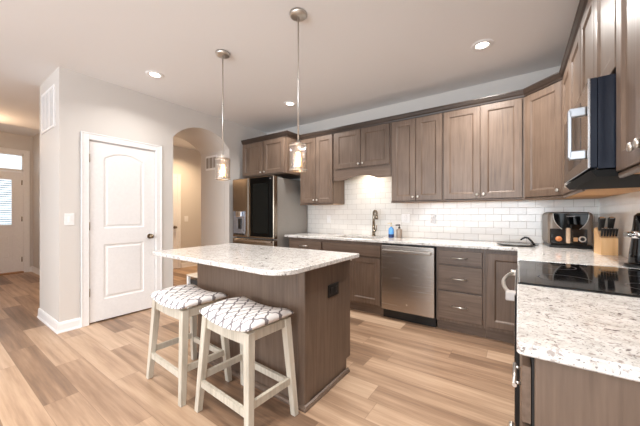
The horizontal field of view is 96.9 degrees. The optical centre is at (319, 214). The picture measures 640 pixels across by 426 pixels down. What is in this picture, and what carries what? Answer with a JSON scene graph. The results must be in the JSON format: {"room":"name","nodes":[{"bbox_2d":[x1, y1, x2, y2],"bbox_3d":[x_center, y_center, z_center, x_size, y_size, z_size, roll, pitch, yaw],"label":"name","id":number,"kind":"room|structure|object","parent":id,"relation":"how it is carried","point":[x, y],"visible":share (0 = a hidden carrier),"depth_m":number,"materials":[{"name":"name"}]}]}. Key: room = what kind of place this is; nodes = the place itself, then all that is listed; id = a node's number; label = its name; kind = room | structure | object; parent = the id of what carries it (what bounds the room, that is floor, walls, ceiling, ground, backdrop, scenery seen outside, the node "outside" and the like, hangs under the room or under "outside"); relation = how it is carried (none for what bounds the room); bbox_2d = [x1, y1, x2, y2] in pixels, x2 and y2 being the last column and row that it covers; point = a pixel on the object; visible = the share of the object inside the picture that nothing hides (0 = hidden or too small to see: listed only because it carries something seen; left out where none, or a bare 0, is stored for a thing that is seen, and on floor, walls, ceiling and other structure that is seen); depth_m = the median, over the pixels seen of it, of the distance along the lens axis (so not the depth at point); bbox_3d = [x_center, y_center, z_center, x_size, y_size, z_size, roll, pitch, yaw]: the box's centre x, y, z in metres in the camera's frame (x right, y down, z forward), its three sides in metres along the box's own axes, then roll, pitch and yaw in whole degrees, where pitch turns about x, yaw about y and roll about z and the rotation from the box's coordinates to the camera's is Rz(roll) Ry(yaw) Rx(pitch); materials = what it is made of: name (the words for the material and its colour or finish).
{"room":"kitchen","nodes":[
{"label":"kitchen","id":0,"kind":"room"},
{"bbox_2d":[0,132,32,266],"bbox_3d":[-7.999,-0.218,3.497,0.120,2.883,6.570,0,0,35],"label":"wall","id":1,"kind":"structure","parent":0,"point":[7,140],"depth_m":5.99,"materials":[{"name":"white paint"}]},
{"bbox_2d":[0,147,29,274],"bbox_3d":[-6.498,-0.057,5.584,0.150,2.560,1.090,0,0,35],"label":"door","id":2,"kind":"structure","parent":1,"relation":"in","point":[15,237],"depth_m":5.87,"materials":[{"name":"white paint"}]},
{"bbox_2d":[0,180,10,223],"bbox_3d":[-6.516,-0.237,5.596,0.010,0.890,0.570,0,0,35],"label":"blind","id":3,"kind":"object","parent":2,"relation":"attached to","point":[0,180],"depth_m":5.76,"materials":[{"name":"white plastic"}]},
{"bbox_2d":[0,123,39,136],"bbox_3d":[-6.545,-1.685,4.818,2.150,0.070,10.400,0,0,35],"label":"ceiling","id":4,"kind":"structure","parent":0,"point":[7,128],"depth_m":5.59,"materials":[{"name":"white paint"}]},
{"bbox_2d":[33,133,39,268],"bbox_3d":[-5.291,-0.213,5.539,2.220,2.873,0.120,0,0,35],"label":"wall","id":5,"kind":"structure","parent":0,"point":[36,139],"depth_m":5.88,"materials":[{"name":"white paint"}]},
{"bbox_2d":[30,266,39,274],"bbox_3d":[-5.291,1.169,5.435,2.100,0.108,0.050,0,0,35],"label":"baseboard","id":6,"kind":"structure","parent":5,"relation":"attached to","point":[35,270],"depth_m":5.88,"materials":[{"name":"white paint"}]},
{"bbox_2d":[40,70,55,319],"bbox_3d":[-3.027,-0.148,3.231,0.676,2.743,0.120,0,0,35],"label":"wall","id":7,"kind":"structure","parent":0,"point":[48,139],"depth_m":3.15,"materials":[{"name":"white paint"}]},
{"bbox_2d":[41,84,54,133],"bbox_3d":[-3.018,-1.152,3.144,0.510,0.450,0.012,0,0,35],"label":"air vent","id":8,"kind":"object","parent":7,"relation":"in","point":[48,97],"visible":1,"depth_m":3.13,"materials":[{"name":"white metal"}]},
{"bbox_2d":[37,308,80,333],"bbox_3d":[-2.961,1.169,3.200,0.820,0.108,0.195,0,0,35],"label":"baseboard","id":9,"kind":"structure","parent":7,"relation":"attached to","point":[54,325],"depth_m":3.01,"materials":[{"name":"white paint"}]},
{"bbox_2d":[56,67,266,321],"bbox_3d":[-1.893,-0.148,4.159,0.120,2.743,2.941,0,0,35],"label":"wall","id":10,"kind":"structure","parent":0,"point":[85,103],"depth_m":3.27,"materials":[{"name":"white paint"}]},
{"bbox_2d":[64,213,73,224],"bbox_3d":[-2.635,0.056,2.982,0.011,0.125,0.080,0,0,35],"label":"light switch","id":11,"kind":"object","parent":10,"relation":"attached to","point":[68,217],"visible":1,"depth_m":2.98,"materials":[{"name":"white paint"}]},
{"bbox_2d":[80,131,161,327],"bbox_3d":[-2.367,0.163,3.423,0.197,2.120,0.850,0,0,35],"label":"door","id":12,"kind":"structure","parent":10,"relation":"in","point":[121,184],"depth_m":3.36,"materials":[{"name":"white paint"}]},
{"bbox_2d":[173,146,200,268],"bbox_3d":[-3.292,-0.148,6.357,0.120,2.743,3.750,0,0,35],"label":"wall","id":13,"kind":"structure","parent":0,"point":[186,162],"depth_m":6.61,"materials":[{"name":"white paint"}]},
{"bbox_2d":[173,174,180,268],"bbox_3d":[-3.393,0.163,6.031,0.089,2.120,0.910,0,0,35],"label":"door","id":14,"kind":"structure","parent":13,"relation":"in","point":[176,181],"depth_m":6.34,"materials":[{"name":"white paint"}]},
{"bbox_2d":[181,262,196,267],"bbox_3d":[-2.683,1.169,7.103,0.024,0.108,1.630,0,0,35],"label":"baseboard","id":15,"kind":"structure","parent":13,"relation":"attached to","point":[186,264],"depth_m":6.56,"materials":[{"name":"white paint"}]},
{"bbox_2d":[174,129,224,245],"bbox_3d":[-2.187,-0.148,4.437,0.671,2.743,2.821,0,0,35],"label":"wall","id":16,"kind":"structure","parent":0,"point":[212,190],"depth_m":4.85,"materials":[{"name":"white paint"}]},
{"bbox_2d":[206,155,216,170],"bbox_3d":[-1.883,-0.887,4.909,0.330,0.250,0.010,0,0,35],"label":"air vent","id":17,"kind":"object","parent":16,"relation":"in","point":[210,160],"visible":1,"depth_m":4.90,"materials":[{"name":"white metal"}]},
{"bbox_2d":[0,266,513,425],"bbox_3d":[-2.426,1.248,1.940,12.200,0.050,10.400,0,0,35],"label":"floor","id":18,"kind":"structure","parent":0,"point":[402,373],"depth_m":2.11,"materials":[{"name":"brown wood"}]},
{"bbox_2d":[146,284,231,406],"bbox_3d":[-0.972,0.894,2.100,0.533,0.658,0.381,0,0,38],"label":"bar stool","id":19,"kind":"object","parent":18,"relation":"on","point":[171,301],"visible":0.96,"depth_m":2.03,"materials":[{"name":"beige wood"}]},
{"bbox_2d":[150,284,227,308],"bbox_3d":[-0.972,0.601,2.100,0.500,0.072,0.364,0,0,38],"label":"cushion","id":20,"kind":"object","parent":19,"relation":"on","point":[188,295],"depth_m":2.02,"materials":[{"name":"grey fabric"}]},
{"bbox_2d":[187,273,196,307],"bbox_3d":[-1.469,0.998,3.650,0.390,0.450,0.300,0,0,35],"label":"stand","id":21,"kind":"object","parent":18,"relation":"on","point":[189,280],"visible":0.16,"depth_m":3.62,"materials":[{"name":"white paint"}]},
{"bbox_2d":[194,297,298,425],"bbox_3d":[-0.456,0.894,1.748,0.533,0.658,0.381,0,0,38],"label":"bar stool","id":22,"kind":"object","parent":18,"relation":"on","point":[242,320],"visible":1,"depth_m":1.68,"materials":[{"name":"beige wood"}]},
{"bbox_2d":[199,297,293,331],"bbox_3d":[-0.456,0.601,1.748,0.500,0.072,0.364,0,0,38],"label":"cushion","id":23,"kind":"object","parent":22,"relation":"on","point":[237,314],"depth_m":1.66,"materials":[{"name":"grey fabric"}]},
{"bbox_2d":[233,175,306,247],"bbox_3d":[-0.818,0.321,4.643,0.930,1.765,0.865,0,0,35],"label":"refrigerator","id":24,"kind":"object","parent":18,"relation":"on","point":[266,209],"visible":0.69,"depth_m":4.30,"materials":[{"name":"silver metal"}]},
{"bbox_2d":[197,260,349,412],"bbox_3d":[-0.407,0.781,2.333,1.200,0.883,0.611,0,0,35],"label":"kitchen island","id":25,"kind":"object","parent":18,"relation":"on","point":[319,298],"visible":0.7,"depth_m":1.97,"materials":[{"name":"brown wood"}]},
{"bbox_2d":[152,243,358,275],"bbox_3d":[-0.553,0.324,2.281,1.480,0.030,0.893,0,0,35],"label":"island countertop","id":26,"kind":"structure","parent":25,"relation":"on","point":[257,259],"depth_m":2.03,"materials":[{"name":"white stone"}]},
{"bbox_2d":[328,282,338,297],"bbox_3d":[0.097,0.546,2.044,0.008,0.090,0.138,0,0,35],"label":"outlet","id":27,"kind":"object","parent":25,"relation":"attached to","point":[333,287],"depth_m":2.04,"materials":[{"name":"black plastic"}]},
{"bbox_2d":[289,237,322,249],"bbox_3d":[-0.054,0.781,4.265,0.604,0.883,0.656,0,0,35],"label":"base cabinet","id":28,"kind":"object","parent":18,"relation":"on","point":[301,243],"visible":0.21,"depth_m":4.01,"materials":[{"name":"brown wood"}]},
{"bbox_2d":[323,237,382,314],"bbox_3d":[0.547,0.781,3.848,0.855,0.883,0.650,0,0,35],"label":"base cabinet","id":29,"kind":"object","parent":18,"relation":"on","point":[365,270],"visible":0.34,"depth_m":3.50,"materials":[{"name":"brown wood"}]},
{"bbox_2d":[284,233,628,267],"bbox_3d":[0.841,0.324,3.123,3.481,0.030,1.490,0,0,35],"label":"countertop","id":30,"kind":"structure","parent":29,"relation":"on","point":[541,252],"depth_m":2.65,"materials":[{"name":"white stone"}]},
{"bbox_2d":[372,210,377,235],"bbox_3d":[0.762,0.124,3.948,0.059,0.370,0.118,0,0,-19],"label":"kitchen faucet","id":31,"kind":"object","parent":30,"relation":"on","point":[375,213],"visible":0.98,"depth_m":3.96,"materials":[{"name":"silver metal"}]},
{"bbox_2d":[388,223,393,237],"bbox_3d":[0.938,0.211,3.736,0.074,0.196,0.075,0,0,-23],"label":"soap bottle","id":32,"kind":"object","parent":30,"relation":"on","point":[391,229],"visible":1,"depth_m":3.71,"materials":[{"name":"blue plastic"}]},
{"bbox_2d":[396,224,401,237],"bbox_3d":[1.027,0.221,3.674,0.077,0.176,0.076,0,0,-24],"label":"soap dispenser","id":33,"kind":"object","parent":30,"relation":"on","point":[398,231],"visible":0.97,"depth_m":3.64,"materials":[{"name":"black plastic"}]},
{"bbox_2d":[496,242,538,245],"bbox_3d":[1.956,0.300,2.817,0.352,0.017,0.352,0,0,35],"label":"round tray","id":34,"kind":"object","parent":30,"relation":"on","point":[501,243],"visible":0.93,"depth_m":2.81,"materials":[{"name":"grey metal"}]},
{"bbox_2d":[520,236,534,244],"bbox_3d":[1.988,0.255,2.710,0.120,0.082,0.054,0,0,35],"label":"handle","id":35,"kind":"object","parent":34,"relation":"on","point":[524,237],"visible":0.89,"depth_m":2.69,"materials":[{"name":"black plastic"}]},
{"bbox_2d":[542,212,592,248],"bbox_3d":[2.335,0.145,2.683,0.318,0.328,0.345,0,0,29],"label":"air fryer","id":36,"kind":"object","parent":30,"relation":"on","point":[559,229],"visible":1,"depth_m":2.57,"materials":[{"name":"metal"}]},
{"bbox_2d":[594,227,617,255],"bbox_3d":[2.203,0.206,2.185,0.096,0.205,0.125,0,0,26],"label":"knife block","id":37,"kind":"object","parent":30,"relation":"on","point":[608,245],"visible":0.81,"depth_m":2.14,"materials":[{"name":"brown wood"}]},
{"bbox_2d":[598,217,605,231],"bbox_3d":[2.161,0.079,2.176,0.042,0.116,0.065,0,0,35],"label":"kitchen knife","id":38,"kind":"object","parent":37,"relation":"in","point":[601,220],"visible":0.81,"depth_m":2.17,"materials":[{"name":"black plastic"}]},
{"bbox_2d":[607,217,615,228],"bbox_3d":[2.209,0.079,2.152,0.042,0.116,0.065,0,0,35],"label":"kitchen knife","id":39,"kind":"object","parent":37,"relation":"in","point":[611,220],"visible":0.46,"depth_m":2.14,"materials":[{"name":"black plastic"}]},
{"bbox_2d":[623,213,639,267],"bbox_3d":[1.846,0.150,1.638,0.141,0.318,0.132,0,0,35],"label":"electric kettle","id":40,"kind":"object","parent":30,"relation":"on","point":[634,234],"visible":0.99,"depth_m":1.63,"materials":[{"name":"black plastic"}]},
{"bbox_2d":[382,243,436,326],"bbox_3d":[1.123,0.783,3.391,0.596,0.876,0.655,0,0,35],"label":"dishwasher","id":41,"kind":"object","parent":18,"relation":"on","point":[408,271],"visible":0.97,"depth_m":3.15,"materials":[{"name":"silver metal"}]},
{"bbox_2d":[436,246,484,337],"bbox_3d":[1.583,0.781,3.121,0.448,0.883,0.656,0,0,35],"label":"base cabinet","id":42,"kind":"object","parent":18,"relation":"on","point":[460,272],"visible":0.97,"depth_m":2.87,"materials":[{"name":"brown wood"}]},
{"bbox_2d":[485,249,517,343],"bbox_3d":[2.140,0.781,2.752,0.883,0.883,0.623,0,0,35],"label":"base cabinet","id":43,"kind":"object","parent":18,"relation":"on","point":[499,311],"visible":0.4,"depth_m":2.69,"materials":[{"name":"brown wood"}]},
{"bbox_2d":[501,259,639,425],"bbox_3d":[1.328,0.747,1.408,0.718,0.892,0.759,0,0,35],"label":"range","id":44,"kind":"object","parent":18,"relation":"on","point":[620,281],"visible":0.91,"depth_m":1.31,"materials":[{"name":"black glass"}]},
{"bbox_2d":[518,259,639,297],"bbox_3d":[1.360,0.309,1.386,0.641,0.016,0.759,0,0,35],"label":"cooktop","id":45,"kind":"object","parent":44,"relation":"in","point":[620,281],"depth_m":1.35,"materials":[{"name":"black glass"}]},
{"bbox_2d":[508,354,639,425],"bbox_3d":[0.941,0.781,0.799,0.670,0.883,0.669,0,0,35],"label":"base cabinet","id":46,"kind":"object","parent":18,"relation":"on","point":[551,393],"visible":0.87,"depth_m":0.65,"materials":[{"name":"brown wood"}]},
{"bbox_2d":[517,284,639,381],"bbox_3d":[0.939,0.324,0.787,0.644,0.030,0.701,0,0,35],"label":"countertop","id":47,"kind":"structure","parent":46,"relation":"on","point":[595,332],"depth_m":0.77,"materials":[{"name":"white stone"}]},
{"bbox_2d":[0,0,578,149],"bbox_3d":[-1.545,-1.570,1.324,10.050,0.100,10.400,0,0,35],"label":"ceiling","id":48,"kind":"structure","parent":0,"point":[355,56],"depth_m":2.60,"materials":[{"name":"white paint"}]},
{"bbox_2d":[145,70,163,78],"bbox_3d":[-1.797,-1.516,3.085,0.180,0.007,0.180,0,0,35],"label":"recessed light","id":49,"kind":"object","parent":48,"relation":"in","point":[154,74],"visible":1,"depth_m":3.08,"materials":[{"name":"white paint"}]},
{"bbox_2d":[215,49,229,179],"bbox_3d":[-0.918,-0.923,2.676,0.139,1.194,0.139,0,0,35],"label":"pendant light","id":50,"kind":"object","parent":48,"relation":"hanging from","point":[221,53],"visible":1,"depth_m":2.67,"materials":[{"name":"silver metal"}]},
{"bbox_2d":[220,154,224,164],"bbox_3d":[-0.918,-0.514,2.676,0.060,0.095,0.060,0,0,35],"label":"socket","id":51,"kind":"object","parent":50,"relation":"attached to","point":[222,160],"depth_m":2.66,"materials":[{"name":"silver metal"}]},
{"bbox_2d":[283,101,296,105],"bbox_3d":[-0.412,-1.516,3.895,0.180,0.007,0.180,0,0,35],"label":"recessed light","id":52,"kind":"object","parent":48,"relation":"in","point":[287,103],"visible":1,"depth_m":3.89,"materials":[{"name":"white paint"}]},
{"bbox_2d":[289,7,306,171],"bbox_3d":[-0.165,-0.923,2.149,0.139,1.194,0.139,0,0,35],"label":"pendant light","id":53,"kind":"object","parent":48,"relation":"hanging from","point":[297,14],"visible":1,"depth_m":2.14,"materials":[{"name":"silver metal"}]},
{"bbox_2d":[295,140,301,152],"bbox_3d":[-0.165,-0.514,2.149,0.060,0.095,0.060,0,0,35],"label":"socket","id":54,"kind":"object","parent":53,"relation":"attached to","point":[298,147],"depth_m":2.13,"materials":[{"name":"silver metal"}]},
{"bbox_2d":[471,39,493,50],"bbox_3d":[1.456,-1.516,2.547,0.180,0.007,0.180,0,0,35],"label":"recessed light","id":55,"kind":"object","parent":48,"relation":"in","point":[480,45],"visible":1,"depth_m":2.54,"materials":[{"name":"white paint"}]},
{"bbox_2d":[267,66,559,241],"bbox_3d":[0.610,-0.148,4.277,5.440,2.743,0.120,0,0,35],"label":"wall","id":56,"kind":"structure","parent":0,"point":[519,82],"depth_m":3.62,"materials":[{"name":"white paint"}]},
{"bbox_2d":[241,130,299,178],"bbox_3d":[-0.714,-0.920,4.718,1.025,0.617,0.672,0,0,35],"label":"upper cabinet","id":57,"kind":"object","parent":56,"relation":"attached to","point":[266,155],"visible":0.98,"depth_m":4.41,"materials":[{"name":"brown wood"}]},
{"bbox_2d":[300,128,344,204],"bbox_3d":[0.024,-0.684,4.377,0.606,1.090,0.368,0,0,35],"label":"upper cabinet","id":58,"kind":"object","parent":56,"relation":"attached to","point":[318,186],"visible":0.97,"depth_m":4.23,"materials":[{"name":"brown wood"}]},
{"bbox_2d":[332,116,391,180],"bbox_3d":[0.629,-0.853,3.954,0.869,0.752,0.368,0,0,35],"label":"upper cabinet","id":59,"kind":"object","parent":56,"relation":"attached to","point":[362,148],"visible":0.99,"depth_m":3.80,"materials":[{"name":"brown wood"}]},
{"bbox_2d":[390,106,442,202],"bbox_3d":[1.235,-0.684,3.531,0.610,1.090,0.368,0,0,35],"label":"upper cabinet","id":60,"kind":"object","parent":56,"relation":"attached to","point":[417,136],"visible":0.98,"depth_m":3.38,"materials":[{"name":"brown wood"}]},
{"bbox_2d":[308,175,598,245],"bbox_3d":[1.246,-0.209,3.754,3.542,1.036,0.008,0,0,35],"label":"tiled wall","id":61,"kind":"structure","parent":56,"relation":"attached to","point":[503,221],"depth_m":3.59,"materials":[{"name":"white tile"}]},
{"bbox_2d":[327,215,330,222],"bbox_3d":[0.140,0.079,4.517,0.072,0.116,0.009,0,0,35],"label":"outlet plate","id":62,"kind":"object","parent":61,"relation":"attached to","point":[328,216],"visible":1,"depth_m":4.51,"materials":[{"name":"white paint"}]},
{"bbox_2d":[402,214,409,221],"bbox_3d":[1.153,0.053,3.808,0.116,0.116,0.009,0,0,35],"label":"outlet plate","id":63,"kind":"object","parent":61,"relation":"attached to","point":[405,217],"visible":1,"depth_m":3.80,"materials":[{"name":"white paint"}]},
{"bbox_2d":[430,215,435,223],"bbox_3d":[1.438,0.068,3.610,0.072,0.116,0.009,0,0,35],"label":"outlet plate","id":64,"kind":"object","parent":61,"relation":"attached to","point":[432,217],"visible":1,"depth_m":3.61,"materials":[{"name":"white paint"}]},
{"bbox_2d":[442,89,524,201],"bbox_3d":[1.798,-0.684,3.138,0.762,1.090,0.368,0,0,35],"label":"upper cabinet","id":65,"kind":"object","parent":56,"relation":"attached to","point":[484,137],"visible":1,"depth_m":2.98,"materials":[{"name":"brown wood"}]},
{"bbox_2d":[523,72,613,199],"bbox_3d":[2.264,-0.684,2.656,0.612,1.090,0.624,0,0,35],"label":"upper cabinet","id":66,"kind":"object","parent":56,"relation":"attached to","point":[543,98],"visible":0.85,"depth_m":2.61,"materials":[{"name":"brown wood"}]},
{"bbox_3d":[1.325,-0.148,0.657,0.120,2.743,4.995,0,0,35],"label":"wall","id":67,"kind":"structure","parent":0,"visible":0},
{"bbox_2d":[576,0,615,94],"bbox_3d":[1.490,-0.894,1.326,0.358,0.670,0.760,0,0,35],"label":"upper cabinet","id":68,"kind":"object","parent":67,"relation":"attached to","point":[597,17],"visible":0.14,"depth_m":1.36,"materials":[{"name":"brown wood"}]},
{"bbox_2d":[564,73,639,189],"bbox_3d":[1.446,-0.349,1.357,0.466,0.400,0.756,0,0,35],"label":"microwave","id":69,"kind":"object","parent":68,"relation":"attached to","point":[590,126],"visible":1,"depth_m":1.15,"materials":[{"name":"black metal"}]},
{"bbox_2d":[599,191,639,256],"bbox_3d":[1.852,0.041,1.522,0.008,0.536,2.957,0,0,35],"label":"tiled wall","id":70,"kind":"structure","parent":67,"relation":"attached to","point":[623,207],"depth_m":2.12,"materials":[{"name":"white tile"}]},
{"bbox_2d":[559,14,639,197],"bbox_3d":[1.956,-0.684,1.994,0.358,1.090,0.870,0,0,35],"label":"upper cabinet","id":71,"kind":"object","parent":70,"relation":"attached to","point":[569,70],"visible":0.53,"depth_m":2.02,"materials":[{"name":"brown wood"}]},
{"bbox_2d":[616,0,639,177],"bbox_3d":[1.109,-0.684,0.781,0.358,1.090,0.570,0,0,35],"label":"upper cabinet","id":72,"kind":"object","parent":70,"relation":"attached to","point":[627,11],"visible":1,"depth_m":1.00,"materials":[{"name":"brown wood"}]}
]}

